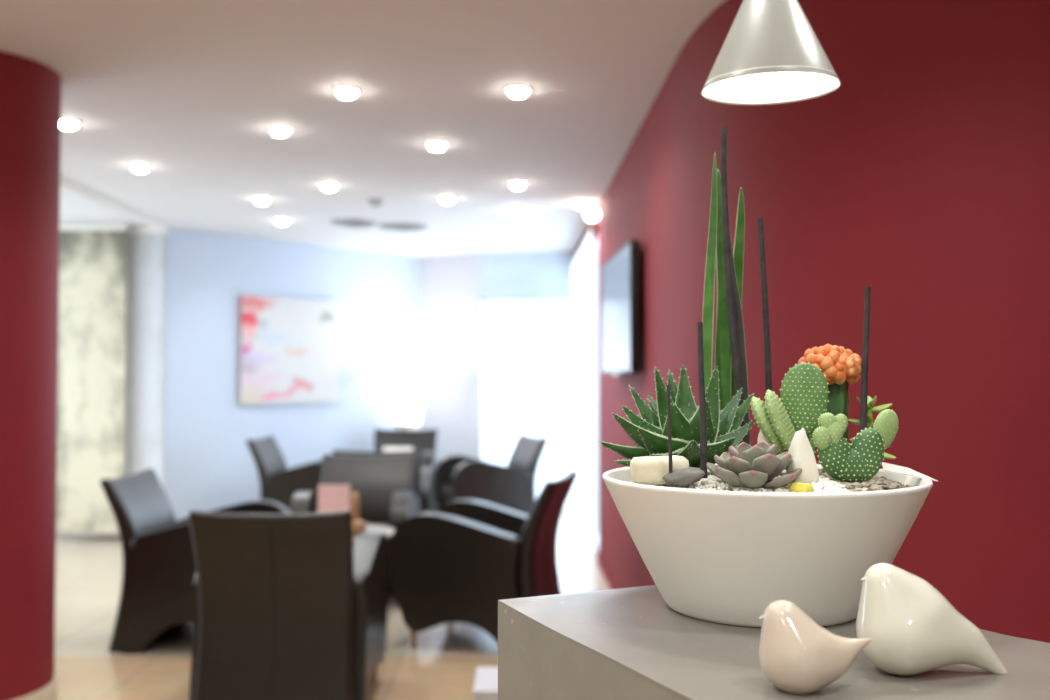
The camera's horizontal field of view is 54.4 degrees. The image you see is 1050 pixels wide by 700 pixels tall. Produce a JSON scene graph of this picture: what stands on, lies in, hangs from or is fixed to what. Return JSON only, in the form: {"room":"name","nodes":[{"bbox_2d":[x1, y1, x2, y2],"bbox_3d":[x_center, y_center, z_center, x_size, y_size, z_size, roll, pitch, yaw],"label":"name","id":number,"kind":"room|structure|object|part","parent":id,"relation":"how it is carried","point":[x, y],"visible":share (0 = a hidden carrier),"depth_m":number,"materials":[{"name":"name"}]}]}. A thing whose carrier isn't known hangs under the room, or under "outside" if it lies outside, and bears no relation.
{"room":"cafe","nodes":[
{"label":"cafe","id":0,"kind":"room"},
{"bbox_2d":[56,233,166,536],"bbox_3d":[-3.969,0.277,8.856,1.760,2.650,0.150,0,-2,1],"label":"wall","id":1,"kind":"structure","parent":0,"point":[165,233],"depth_m":8.77,"materials":[{"name":"white paint"}]},
{"bbox_2d":[164,229,419,520],"bbox_3d":[-2.160,0.304,9.881,0.150,2.650,2.901,-1,-2,43],"label":"wall","id":2,"kind":"structure","parent":0,"point":[209,464],"depth_m":9.39,"materials":[{"name":"blue paint"}]},
{"bbox_2d":[60,179,169,232],"bbox_3d":[-3.055,-1.072,7.511,0.060,0.060,2.561,0,-2,-2],"label":"trim","id":3,"kind":"structure","parent":2,"relation":"attached to","point":[68,186],"depth_m":7.46,"materials":[{"name":"white paint"}]},
{"bbox_2d":[240,295,338,404],"bbox_3d":[-2.223,0.008,9.678,0.046,1.000,1.090,-1,-2,43],"label":"painting","id":4,"kind":"object","parent":2,"relation":"attached to","point":[289,347],"visible":1,"depth_m":9.63,"materials":[{"name":"multicoloured paper"}]},
{"bbox_3d":[-2.228,0.008,9.682,0.034,0.960,1.050,-1,-2,43],"label":"stretcher frame","id":5,"kind":"part","parent":4,"relation":"part of","materials":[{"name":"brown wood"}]},
{"bbox_2d":[54,501,609,699],"bbox_3d":[-0.700,1.536,4.011,8.600,0.120,14.500,0,-2,0],"label":"floor","id":6,"kind":"structure","parent":0,"point":[88,582],"depth_m":5.19,"materials":[{"name":"wood"}]},
{"bbox_2d":[0,51,60,699],"bbox_3d":[-2.315,0.155,4.217,0.724,2.650,0.724,0,-2,0],"label":"column","id":7,"kind":"structure","parent":6,"relation":"on","point":[30,90],"depth_m":4.09,"materials":[{"name":"red paint"}]},
{"bbox_2d":[100,468,291,653],"bbox_3d":[-1.704,1.082,5.394,0.851,0.860,0.690,0,-2,1],"label":"armchair","id":8,"kind":"object","parent":6,"relation":"on","point":[159,572],"visible":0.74,"depth_m":5.05,"materials":[{"name":"brown leather"}]},
{"bbox_3d":[-2.027,1.082,5.400,0.204,0.859,0.624,0,-2,1],"label":"backrest","id":9,"kind":"part","parent":8,"relation":"part of","materials":[{"name":"brown leather"}]},
{"bbox_3d":[-1.653,1.165,5.096,0.737,0.678,0.100,0,-2,1],"label":"panel","id":10,"kind":"part","parent":8,"relation":"part of","materials":[{"name":"brown leather"}]},
{"bbox_3d":[-1.642,1.180,5.686,0.737,0.678,0.100,0,-2,1],"label":"panel","id":11,"kind":"part","parent":8,"relation":"part of","materials":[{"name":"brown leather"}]},
{"bbox_2d":[246,435,322,509],"bbox_3d":[-1.834,1.166,8.575,0.851,0.860,0.690,0,-2,3],"label":"armchair","id":12,"kind":"object","parent":6,"relation":"on","point":[278,483],"visible":0.35,"depth_m":8.24,"materials":[{"name":"brown leather"}]},
{"bbox_3d":[-2.156,1.166,8.592,0.204,0.859,0.624,0,-2,3],"label":"backrest","id":13,"kind":"part","parent":12,"relation":"part of","materials":[{"name":"brown leather"}]},
{"bbox_3d":[-1.793,1.248,8.275,0.737,0.678,0.100,0,-2,3],"label":"panel","id":14,"kind":"part","parent":12,"relation":"part of","materials":[{"name":"brown leather"}]},
{"bbox_3d":[-1.762,1.263,8.864,0.737,0.678,0.100,0,-2,3],"label":"panel","id":15,"kind":"part","parent":12,"relation":"part of","materials":[{"name":"brown leather"}]},
{"bbox_2d":[189,510,388,699],"bbox_3d":[-0.975,1.053,4.290,0.690,0.860,0.851,0,-2,0],"label":"armchair","id":16,"kind":"object","parent":6,"relation":"on","point":[286,606],"visible":1,"depth_m":3.97,"materials":[{"name":"brown leather"}]},
{"bbox_3d":[-1.270,1.145,4.344,0.100,0.678,0.737,0,-2,0],"label":"panel","id":17,"kind":"part","parent":16,"relation":"part of","materials":[{"name":"brown leather"}]},
{"bbox_3d":[-0.680,1.145,4.344,0.100,0.678,0.737,0,-2,0],"label":"panel","id":18,"kind":"part","parent":16,"relation":"part of","materials":[{"name":"brown leather"}]},
{"bbox_3d":[-0.680,1.436,4.589,0.044,0.110,0.044,0,-2,0],"label":"leg","id":19,"kind":"part","parent":16,"relation":"part of","materials":[{"name":"brown wood"}]},
{"bbox_2d":[290,454,418,608],"bbox_3d":[-1.030,1.108,6.367,0.690,0.860,0.851,0,-2,0],"label":"armchair","id":20,"kind":"object","parent":6,"relation":"on","point":[384,485],"visible":0.37,"depth_m":6.65,"materials":[{"name":"brown leather"}]},
{"bbox_3d":[-1.325,1.196,6.308,0.100,0.678,0.737,0,-2,0],"label":"panel","id":21,"kind":"part","parent":20,"relation":"part of","materials":[{"name":"brown leather"}]},
{"bbox_3d":[-1.030,1.116,6.690,0.624,0.859,0.204,0,-2,0],"label":"backrest","id":22,"kind":"part","parent":20,"relation":"part of","materials":[{"name":"brown leather"}]},
{"bbox_2d":[365,522,389,556],"bbox_3d":[-1.030,1.171,6.271,0.486,0.147,0.620,0,-2,0],"label":"seat cushion","id":23,"kind":"object","parent":20,"relation":"on","point":[387,524],"depth_m":6.45,"materials":[{"name":"leather"}]},
{"bbox_3d":[-0.735,1.196,6.308,0.100,0.678,0.737,0,-2,0],"label":"panel","id":24,"kind":"part","parent":20,"relation":"part of","materials":[{"name":"brown leather"}]},
{"bbox_2d":[353,524,394,545],"bbox_3d":[-0.980,1.236,5.389,0.600,0.550,0.600,0,-2,0],"label":"side table","id":25,"kind":"object","parent":6,"relation":"on","point":[388,531],"visible":0.04,"depth_m":5.48,"materials":[{"name":"laminate"}]},
{"bbox_2d":[318,485,349,512],"bbox_3d":[-1.011,0.838,5.400,0.165,0.248,0.090,0,-2,-3],"label":"menu card","id":26,"kind":"object","parent":25,"relation":"on","point":[331,498],"visible":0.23,"depth_m":5.39,"materials":[{"name":"pink paper"}]},
{"bbox_2d":[350,492,359,523],"bbox_3d":[-0.912,0.864,5.479,0.048,0.200,0.048,0,-2,0],"label":"jar","id":27,"kind":"object","parent":25,"relation":"on","point":[355,505],"visible":0.78,"depth_m":5.46,"materials":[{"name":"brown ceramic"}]},
{"bbox_3d":[-0.912,0.776,5.482,0.037,0.024,0.037,0,-2,0],"label":"lid","id":28,"kind":"part","parent":27,"relation":"part of","materials":[{"name":"brown wood"}]},
{"bbox_2d":[352,520,365,536],"bbox_3d":[-0.854,0.918,5.248,0.076,0.080,0.076,0,-2,0],"label":"jar","id":29,"kind":"object","parent":25,"relation":"on","point":[359,526],"visible":0.84,"depth_m":5.22,"materials":[{"name":"brown ceramic"}]},
{"bbox_2d":[333,450,435,513],"bbox_3d":[-1.040,1.139,7.548,0.690,0.860,0.851,0,-2,0],"label":"armchair","id":30,"kind":"object","parent":6,"relation":"on","point":[425,477],"visible":0.21,"depth_m":7.26,"materials":[{"name":"brown leather"}]},
{"bbox_3d":[-0.745,1.230,7.603,0.100,0.678,0.737,0,-2,0],"label":"panel","id":31,"kind":"part","parent":30,"relation":"part of","materials":[{"name":"brown leather"}]},
{"bbox_2d":[374,429,438,510],"bbox_3d":[-1.170,1.193,9.636,0.690,0.860,0.851,0,-2,0],"label":"armchair","id":32,"kind":"object","parent":6,"relation":"on","point":[425,441],"visible":0.24,"depth_m":9.96,"materials":[{"name":"brown leather"}]},
{"bbox_3d":[-1.170,1.202,9.959,0.624,0.859,0.204,0,-2,0],"label":"backrest","id":33,"kind":"part","parent":32,"relation":"part of","materials":[{"name":"brown leather"}]},
{"bbox_3d":[-0.875,1.282,9.577,0.100,0.678,0.737,0,-2,0],"label":"panel","id":34,"kind":"part","parent":32,"relation":"part of","materials":[{"name":"brown leather"}]},
{"bbox_2d":[367,367,447,429],"bbox_3d":[-1.180,0.904,10.230,0.810,1.468,0.810,0,-2,0],"label":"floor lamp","id":35,"kind":"object","parent":6,"relation":"on","point":[407,389],"visible":0.7,"depth_m":10.06,"materials":[{"name":"white"}]},
{"bbox_3d":[-1.180,1.178,10.223,0.256,0.880,0.256,0,-2,0],"label":"stem","id":36,"kind":"part","parent":35,"relation":"part of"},
{"bbox_2d":[389,470,577,648],"bbox_3d":[-0.192,1.082,5.383,0.851,0.860,0.690,0,-2,14],"label":"armchair","id":37,"kind":"object","parent":6,"relation":"on","point":[454,563],"visible":0.8,"depth_m":5.09,"materials":[{"name":"brown leather"}]},
{"bbox_3d":[-0.564,1.451,5.162,0.044,0.110,0.044,0,-2,14],"label":"leg","id":38,"kind":"part","parent":37,"relation":"part of","materials":[{"name":"brown wood"}]},
{"bbox_3d":[-0.319,1.165,5.108,0.737,0.678,0.100,0,-2,14],"label":"panel","id":39,"kind":"part","parent":37,"relation":"part of","materials":[{"name":"brown leather"}]},
{"bbox_3d":[-0.176,1.180,5.680,0.737,0.678,0.100,0,-2,14],"label":"panel","id":40,"kind":"part","parent":37,"relation":"part of","materials":[{"name":"brown leather"}]},
{"bbox_3d":[0.121,1.080,5.305,0.204,0.859,0.624,0,-2,14],"label":"backrest","id":41,"kind":"part","parent":37,"relation":"part of","materials":[{"name":"brown leather"}]},
{"bbox_2d":[473,667,497,699],"bbox_3d":[-0.025,1.358,3.866,0.330,0.228,0.310,0,-2,0],"label":"plinth","id":42,"kind":"object","parent":6,"relation":"on","point":[486,678],"visible":0.42,"depth_m":3.79,"materials":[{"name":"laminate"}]},
{"bbox_2d":[434,433,547,514],"bbox_3d":[-0.298,1.171,8.768,0.851,0.860,0.690,1,-2,-20],"label":"armchair","id":43,"kind":"object","parent":6,"relation":"on","point":[511,486],"visible":0.59,"depth_m":8.49,"materials":[{"name":"brown leather"}]},
{"bbox_2d":[438,484,451,502],"bbox_3d":[-0.387,1.236,8.733,0.620,0.147,0.486,1,-2,-20],"label":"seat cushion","id":44,"kind":"object","parent":43,"relation":"on","point":[444,490],"depth_m":8.67,"materials":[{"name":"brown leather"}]},
{"bbox_3d":[-0.453,1.268,9.023,0.737,0.678,0.100,1,-2,-20],"label":"panel","id":45,"kind":"part","parent":43,"relation":"part of","materials":[{"name":"brown leather"}]},
{"bbox_3d":[-0.251,1.253,8.469,0.737,0.678,0.100,1,-2,-20],"label":"panel","id":46,"kind":"part","parent":43,"relation":"part of","materials":[{"name":"brown leather"}]},
{"bbox_3d":[0.005,1.173,8.878,0.204,0.859,0.624,1,-2,-20],"label":"backrest","id":47,"kind":"part","parent":43,"relation":"part of","materials":[{"name":"brown leather"}]},
{"bbox_2d":[498,585,1049,699],"bbox_3d":[0.476,0.844,0.798,0.558,1.095,1.329,1,-2,-37],"label":"countertop","id":48,"kind":"structure","parent":6,"relation":"on","point":[622,643],"depth_m":1.03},
{"bbox_2d":[498,603,682,699],"bbox_3d":[0.476,0.846,0.798,0.558,1.091,1.329,1,-2,-37],"label":"counter","id":49,"kind":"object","parent":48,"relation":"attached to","point":[535,663],"depth_m":1.11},
{"bbox_2d":[602,463,932,627],"bbox_3d":[0.285,0.229,1.226,0.383,0.157,0.383,0,-2,0],"label":"bowl","id":50,"kind":"object","parent":48,"relation":"on","point":[723,557],"visible":0.77,"depth_m":1.09,"materials":[{"name":"white ceramic"}]},
{"bbox_2d":[693,472,889,490],"bbox_3d":[0.285,0.176,1.228,0.349,0.045,0.349,0,-2,0],"label":"potting soil","id":51,"kind":"object","parent":50,"relation":"in","point":[709,473],"visible":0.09,"depth_m":1.28,"materials":[{"name":"grey gravel"}]},
{"bbox_2d":[667,385,672,472],"bbox_3d":[0.159,0.091,1.123,0.007,0.104,0.004,0,-2,0],"label":"stick","id":52,"kind":"object","parent":51,"relation":"in","point":[668,386],"visible":1,"depth_m":1.12,"materials":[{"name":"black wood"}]},
{"bbox_2d":[599,365,755,467],"bbox_3d":[0.187,0.082,1.216,0.198,0.133,0.135,0,-2,0],"label":"aloe plant","id":53,"kind":"object","parent":51,"relation":"on","point":[649,432],"visible":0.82,"depth_m":1.23,"materials":[{"name":"green plant"}]},
{"bbox_2d":[697,322,707,477],"bbox_3d":[0.201,0.056,1.154,0.011,0.176,0.008,0,-2,0],"label":"stick","id":54,"kind":"object","parent":51,"relation":"in","point":[702,404],"visible":0.95,"depth_m":1.15,"materials":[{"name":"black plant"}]},
{"bbox_2d":[702,153,749,448],"bbox_3d":[0.262,-0.059,1.315,0.070,0.391,0.034,1,-2,-36],"label":"snake plant","id":55,"kind":"object","parent":51,"relation":"on","point":[714,255],"visible":0.57,"depth_m":1.31,"materials":[{"name":"green plant"}]},
{"bbox_2d":[721,126,744,445],"bbox_3d":[0.262,-0.066,1.287,0.029,0.433,0.010,0,-2,0],"label":"stick","id":56,"kind":"object","parent":51,"relation":"on","point":[724,192],"visible":0.84,"depth_m":1.28,"materials":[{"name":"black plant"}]},
{"bbox_2d":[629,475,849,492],"bbox_3d":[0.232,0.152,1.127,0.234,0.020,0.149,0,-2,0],"label":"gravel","id":57,"kind":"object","parent":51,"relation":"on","point":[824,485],"visible":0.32,"depth_m":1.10,"materials":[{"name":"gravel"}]},
{"bbox_2d":[630,455,688,484],"bbox_3d":[0.152,0.135,1.147,0.067,0.032,0.037,0,-2,0],"label":"block stone","id":58,"kind":"object","parent":57,"relation":"on","point":[647,470],"visible":0.82,"depth_m":1.13,"materials":[{"name":"beige stone"}]},
{"bbox_2d":[662,467,704,485],"bbox_3d":[0.174,0.139,1.121,0.045,0.022,0.031,0,-2,0],"label":"flat stone","id":59,"kind":"object","parent":57,"relation":"on","point":[684,476],"visible":1,"depth_m":1.11,"materials":[{"name":"stone"}]},
{"bbox_2d":[789,482,814,492],"bbox_3d":[0.294,0.147,1.082,0.028,0.014,0.015,0,-2,0],"label":"stone","id":60,"kind":"object","parent":57,"relation":"on","point":[797,487],"visible":0.81,"depth_m":1.08,"materials":[{"name":"yellow stone"}]},
{"bbox_2d":[788,428,818,483],"bbox_3d":[0.306,0.119,1.123,0.034,0.066,0.020,0,-2,0],"label":"stone","id":61,"kind":"object","parent":57,"relation":"on","point":[800,449],"visible":0.87,"depth_m":1.11,"materials":[{"name":"white stone"}]},
{"bbox_2d":[706,441,801,488],"bbox_3d":[0.248,0.126,1.115,0.099,0.051,0.099,0,-2,-15],"label":"echeveria","id":62,"kind":"object","parent":51,"relation":"in","point":[757,466],"visible":1,"depth_m":1.09,"materials":[{"name":"plant"}]},
{"bbox_2d":[757,431,769,443],"bbox_3d":[0.285,0.113,1.218,0.018,0.040,0.016,0,-2,0],"label":"stone","id":63,"kind":"object","parent":51,"relation":"on","point":[761,437],"visible":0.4,"depth_m":1.22,"materials":[{"name":"beige stone"}]},
{"bbox_2d":[757,218,771,393],"bbox_3d":[0.315,-0.008,1.331,0.022,0.329,0.009,0,-2,0],"label":"stick","id":64,"kind":"object","parent":51,"relation":"on","point":[765,309],"visible":0.77,"depth_m":1.33,"materials":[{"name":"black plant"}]},
{"bbox_2d":[750,362,829,471],"bbox_3d":[0.315,0.084,1.215,0.094,0.140,0.048,0,-2,0],"label":"cactus","id":65,"kind":"object","parent":51,"relation":"on","point":[804,392],"visible":0.67,"depth_m":1.21,"materials":[{"name":"green plant"}]},
{"bbox_2d":[798,344,861,469],"bbox_3d":[0.386,0.072,1.294,0.079,0.160,0.073,0,-2,-12],"label":"cactus","id":66,"kind":"object","parent":51,"relation":"in","point":[841,368],"visible":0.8,"depth_m":1.28,"materials":[{"name":"orange plant"}]},
{"bbox_3d":[0.397,0.094,1.295,0.035,0.117,0.031,0,-2,0],"label":"stem","id":67,"kind":"part","parent":66,"relation":"part of","materials":[{"name":"green plant"}]},
{"bbox_2d":[786,468,915,491],"bbox_3d":[0.397,0.158,1.195,0.125,0.020,0.260,0,-2,0],"label":"gravel","id":68,"kind":"object","parent":51,"relation":"on","point":[875,484],"visible":0.39,"depth_m":1.16,"materials":[{"name":"gravel"}]},
{"bbox_2d":[812,409,898,482],"bbox_3d":[0.377,0.110,1.165,0.109,0.085,0.029,0,-2,-8],"label":"cactus","id":69,"kind":"object","parent":51,"relation":"in","point":[861,461],"visible":1,"depth_m":1.15,"materials":[{"name":"green plant"}]},
{"bbox_2d":[859,287,870,431],"bbox_3d":[0.417,0.035,1.254,0.017,0.225,0.009,0,-2,0],"label":"stick","id":70,"kind":"object","parent":51,"relation":"in","point":[865,353],"visible":0.83,"depth_m":1.25,"materials":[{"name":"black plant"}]},
{"bbox_2d":[848,396,895,458],"bbox_3d":[0.435,0.106,1.266,0.058,0.099,0.045,1,-2,-37],"label":"succulent","id":71,"kind":"object","parent":51,"relation":"in","point":[870,402],"visible":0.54,"depth_m":1.27,"materials":[{"name":"green plant"}]},
{"bbox_3d":[0.431,0.112,1.272,0.010,0.087,0.007,0,-2,0],"label":"stem","id":72,"kind":"part","parent":71,"relation":"part of","materials":[{"name":"green plant"}]},
{"bbox_2d":[882,462,937,481],"bbox_3d":[0.454,0.144,1.212,0.063,0.022,0.020,0,-2,0],"label":"plant tag","id":73,"kind":"object","parent":50,"relation":"on","point":[888,467],"visible":0.86,"depth_m":1.21,"materials":[{"name":"white plastic"}]},
{"bbox_2d":[759,600,871,694],"bbox_3d":[0.251,0.259,0.892,0.091,0.078,0.063,-1,-2,28],"label":"bird figurine","id":74,"kind":"object","parent":48,"relation":"on","point":[797,655],"visible":1,"depth_m":0.88,"materials":[{"name":"beige ceramic"}]},
{"bbox_2d":[856,563,1007,675],"bbox_3d":[0.378,0.249,0.949,0.138,0.102,0.075,0,-2,0],"label":"bird figurine","id":75,"kind":"object","parent":48,"relation":"on","point":[913,629],"visible":0.99,"depth_m":0.93,"materials":[{"name":"beige ceramic"}]},
{"bbox_2d":[0,0,724,256],"bbox_3d":[-0.700,-1.248,4.084,8.600,0.150,14.500,0,-2,0],"label":"ceiling","id":76,"kind":"structure","parent":0,"point":[190,91],"depth_m":4.87,"materials":[{"name":"white paint"}]},
{"bbox_2d":[61,119,80,128],"bbox_3d":[-2.297,-1.130,5.131,0.124,0.033,0.124,0,-2,0],"label":"recessed light","id":77,"kind":"object","parent":76,"relation":"in","point":[65,123],"visible":0.8,"depth_m":5.10,"materials":[{"name":"white glass"}]},
{"bbox_2d":[56,225,126,535],"bbox_3d":[-3.662,0.251,8.546,0.629,2.605,0.032,0,-2,0],"label":"curtain","id":78,"kind":"object","parent":76,"relation":"hanging from","point":[92,258],"visible":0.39,"depth_m":8.54,"materials":[{"name":"fabric"}]},
{"bbox_3d":[-3.662,-1.028,8.580,0.629,0.045,0.032,0,-2,0],"label":"rail","id":79,"kind":"part","parent":78,"relation":"part of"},
{"bbox_2d":[129,164,150,171],"bbox_3d":[-2.339,-1.101,6.202,0.124,0.033,0.124,0,-2,0],"label":"recessed light","id":80,"kind":"object","parent":76,"relation":"in","point":[137,167],"visible":1,"depth_m":6.17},
{"bbox_2d":[125,226,164,483],"bbox_3d":[-3.217,0.254,8.636,0.314,2.605,0.032,0,-2,0],"label":"column","id":81,"kind":"structure","parent":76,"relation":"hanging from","point":[145,244],"depth_m":8.64,"materials":[{"name":"paint"}]},
{"bbox_3d":[-3.217,-1.021,8.670,0.314,0.055,0.032,0,-2,0],"label":"rail","id":82,"kind":"part","parent":81,"relation":"part of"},
{"bbox_2d":[253,197,270,203],"bbox_3d":[-1.895,-1.071,7.354,0.124,0.033,0.124,0,-2,0],"label":"recessed light","id":83,"kind":"object","parent":76,"relation":"in","point":[259,200],"visible":1,"depth_m":7.32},
{"bbox_2d":[268,126,291,135],"bbox_3d":[-1.266,-1.126,5.276,0.124,0.033,0.124,0,-2,0],"label":"recessed light","id":84,"kind":"object","parent":76,"relation":"in","point":[277,130],"visible":1,"depth_m":5.25,"materials":[{"name":"white glass"}]},
{"bbox_2d":[274,219,289,223],"bbox_3d":[-1.985,-1.046,8.339,0.124,0.033,0.124,0,-2,0],"label":"recessed light","id":85,"kind":"object","parent":76,"relation":"in","point":[280,221],"visible":1,"depth_m":8.31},
{"bbox_2d":[320,183,337,189],"bbox_3d":[-1.309,-1.085,6.817,0.124,0.033,0.124,0,-2,0],"label":"recessed light","id":86,"kind":"object","parent":76,"relation":"in","point":[328,186],"visible":1,"depth_m":6.79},
{"bbox_2d":[333,86,360,97],"bbox_3d":[-0.795,-1.145,4.558,0.124,0.033,0.124,0,-2,0],"label":"recessed light","id":87,"kind":"object","parent":76,"relation":"in","point":[343,91],"visible":1,"depth_m":4.53,"materials":[{"name":"white glass"}]},
{"bbox_2d":[331,218,376,226],"bbox_3d":[-1.415,-1.049,8.447,0.380,0.021,0.380,0,-2,0],"label":"ceiling vent","id":88,"kind":"object","parent":76,"relation":"in","point":[348,222],"visible":1,"depth_m":8.39,"materials":[{"name":"grey metal"}]},
{"bbox_2d":[368,199,383,205],"bbox_3d":[-1.079,-1.065,7.395,0.120,0.044,0.120,0,-2,0],"label":"smoke detector","id":89,"kind":"object","parent":76,"relation":"attached to","point":[375,202],"visible":1,"depth_m":7.35,"materials":[{"name":"white plastic"}]},
{"bbox_2d":[378,222,427,231],"bbox_3d":[-1.036,-1.043,8.671,0.420,0.021,0.420,0,-2,0],"label":"ceiling vent","id":90,"kind":"object","parent":76,"relation":"in","point":[394,226],"visible":1,"depth_m":8.61,"materials":[{"name":"grey metal"}]},
{"bbox_2d":[426,141,447,149],"bbox_3d":[-0.484,-1.117,5.616,0.124,0.033,0.124,0,-2,0],"label":"recessed light","id":91,"kind":"object","parent":76,"relation":"in","point":[435,145],"visible":1,"depth_m":5.59,"materials":[{"name":"white glass"}]},
{"bbox_2d":[438,196,455,202],"bbox_3d":[-0.559,-1.072,7.313,0.124,0.033,0.124,0,-2,0],"label":"recessed light","id":92,"kind":"object","parent":76,"relation":"in","point":[446,199],"visible":1,"depth_m":7.28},
{"bbox_2d":[504,85,531,96],"bbox_3d":[-0.031,-1.145,4.542,0.124,0.033,0.124,0,-2,0],"label":"recessed light","id":93,"kind":"object","parent":76,"relation":"in","point":[514,90],"visible":1,"depth_m":4.51,"materials":[{"name":"white glass"}]},
{"bbox_2d":[509,181,526,187],"bbox_3d":[-0.046,-1.087,6.746,0.124,0.033,0.124,0,-2,0],"label":"recessed light","id":94,"kind":"object","parent":76,"relation":"in","point":[516,184],"visible":1,"depth_m":6.72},
{"bbox_2d":[572,202,587,206],"bbox_3d":[0.405,-1.067,7.523,0.124,0.033,0.124,0,-2,0],"label":"recessed light","id":95,"kind":"object","parent":76,"relation":"in","point":[577,204],"visible":1,"depth_m":7.49,"materials":[{"name":"white glass"}]},
{"bbox_2d":[585,201,598,221],"bbox_3d":[0.491,-1.013,7.479,0.110,0.143,0.110,0,-2,0],"label":"ceiling spotlight","id":96,"kind":"object","parent":76,"relation":"attached to","point":[591,213],"visible":1,"depth_m":7.44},
{"bbox_2d":[702,0,840,104],"bbox_3d":[0.363,-0.811,1.522,0.200,0.859,0.200,0,-2,0],"label":"pendant lamp","id":97,"kind":"object","parent":76,"relation":"hanging from","point":[771,53],"visible":1,"depth_m":1.46,"materials":[{"name":"white metal"}]},
{"bbox_2d":[704,72,837,102],"bbox_3d":[0.362,-0.390,1.511,0.192,0.011,0.192,0,-2,0],"label":"diffuser","id":98,"kind":"object","parent":97,"relation":"attached to","point":[723,87],"depth_m":1.50,"materials":[{"name":"white plastic"}]},
{"bbox_2d":[383,447,412,450],"bbox_3d":[-1.045,0.919,8.399,0.240,0.243,0.090,0,-2,0],"label":"menu card","id":99,"kind":"object","parent":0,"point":[384,448],"visible":0.13,"depth_m":8.39,"materials":[{"name":"white paper"}]},
{"bbox_2d":[420,253,481,459],"bbox_3d":[-0.751,0.327,10.759,0.772,2.650,0.150,-1,-2,31],"label":"wall","id":100,"kind":"structure","parent":0,"point":[450,300],"depth_m":10.68,"materials":[{"name":"grey paint"}]},
{"bbox_2d":[480,251,573,297],"bbox_3d":[0.073,-0.770,10.508,1.056,0.470,0.150,0,-2,10],"label":"wall window","id":101,"kind":"structure","parent":100,"relation":"in","point":[534,274],"depth_m":10.44,"materials":[{"name":"glass"}]},
{"bbox_2d":[482,297,570,511],"bbox_3d":[0.060,0.554,10.459,1.056,2.180,0.060,0,-2,10],"label":"window","id":102,"kind":"structure","parent":101,"relation":"attached to","point":[541,297],"depth_m":10.41,"materials":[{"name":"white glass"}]},
{"bbox_2d":[481,298,568,510],"bbox_3d":[-0.005,0.542,10.289,0.904,2.134,0.061,0,-2,10],"label":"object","id":103,"kind":"structure","parent":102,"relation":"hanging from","point":[525,341],"depth_m":10.29,"materials":[{"name":"fabric"}]},
{"bbox_3d":[-0.005,-0.512,10.317,0.904,0.024,0.024,0,-2,10],"label":"curtain rail","id":104,"kind":"part","parent":103,"relation":"part of","materials":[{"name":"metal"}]},
{"bbox_2d":[598,0,1049,642],"bbox_3d":[1.166,0.165,4.596,2.046,2.650,5.758,1,-2,-29],"label":"wall","id":105,"kind":"structure","parent":0,"point":[921,180],"depth_m":2.90,"materials":[{"name":"red paint"}]},
{"bbox_2d":[570,229,593,553],"bbox_3d":[0.485,0.342,8.919,0.060,2.464,2.350,0,-2,-1],"label":"window","id":106,"kind":"structure","parent":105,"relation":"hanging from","point":[581,500],"depth_m":8.35,"materials":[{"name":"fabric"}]},
{"bbox_2d":[574,206,597,257],"bbox_3d":[0.593,-0.971,8.965,0.140,0.150,2.770,0,-2,-1],"label":"trim","id":107,"kind":"structure","parent":105,"relation":"attached to","point":[593,226],"depth_m":8.41,"materials":[{"name":"white paint"}]},
{"bbox_2d":[592,232,598,551],"bbox_3d":[0.583,0.354,8.934,0.060,2.500,2.680,0,-2,-1],"label":"window","id":108,"kind":"structure","parent":105,"relation":"in","point":[595,267],"depth_m":8.47,"materials":[{"name":"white glass"}]},
{"bbox_2d":[597,552,618,588],"bbox_3d":[0.582,1.473,5.449,0.068,0.080,4.130,0,-2,-2],"label":"baseboard","id":109,"kind":"structure","parent":105,"relation":"attached to","point":[611,582],"depth_m":6.85,"materials":[{"name":"red paint"}]},
{"bbox_2d":[601,240,639,374],"bbox_3d":[0.536,-0.195,5.619,0.089,0.667,1.181,0,-2,-3],"label":"television","id":110,"kind":"object","parent":105,"relation":"attached to","point":[620,274],"visible":1,"depth_m":5.35,"materials":[{"name":"black metal"}]}
]}

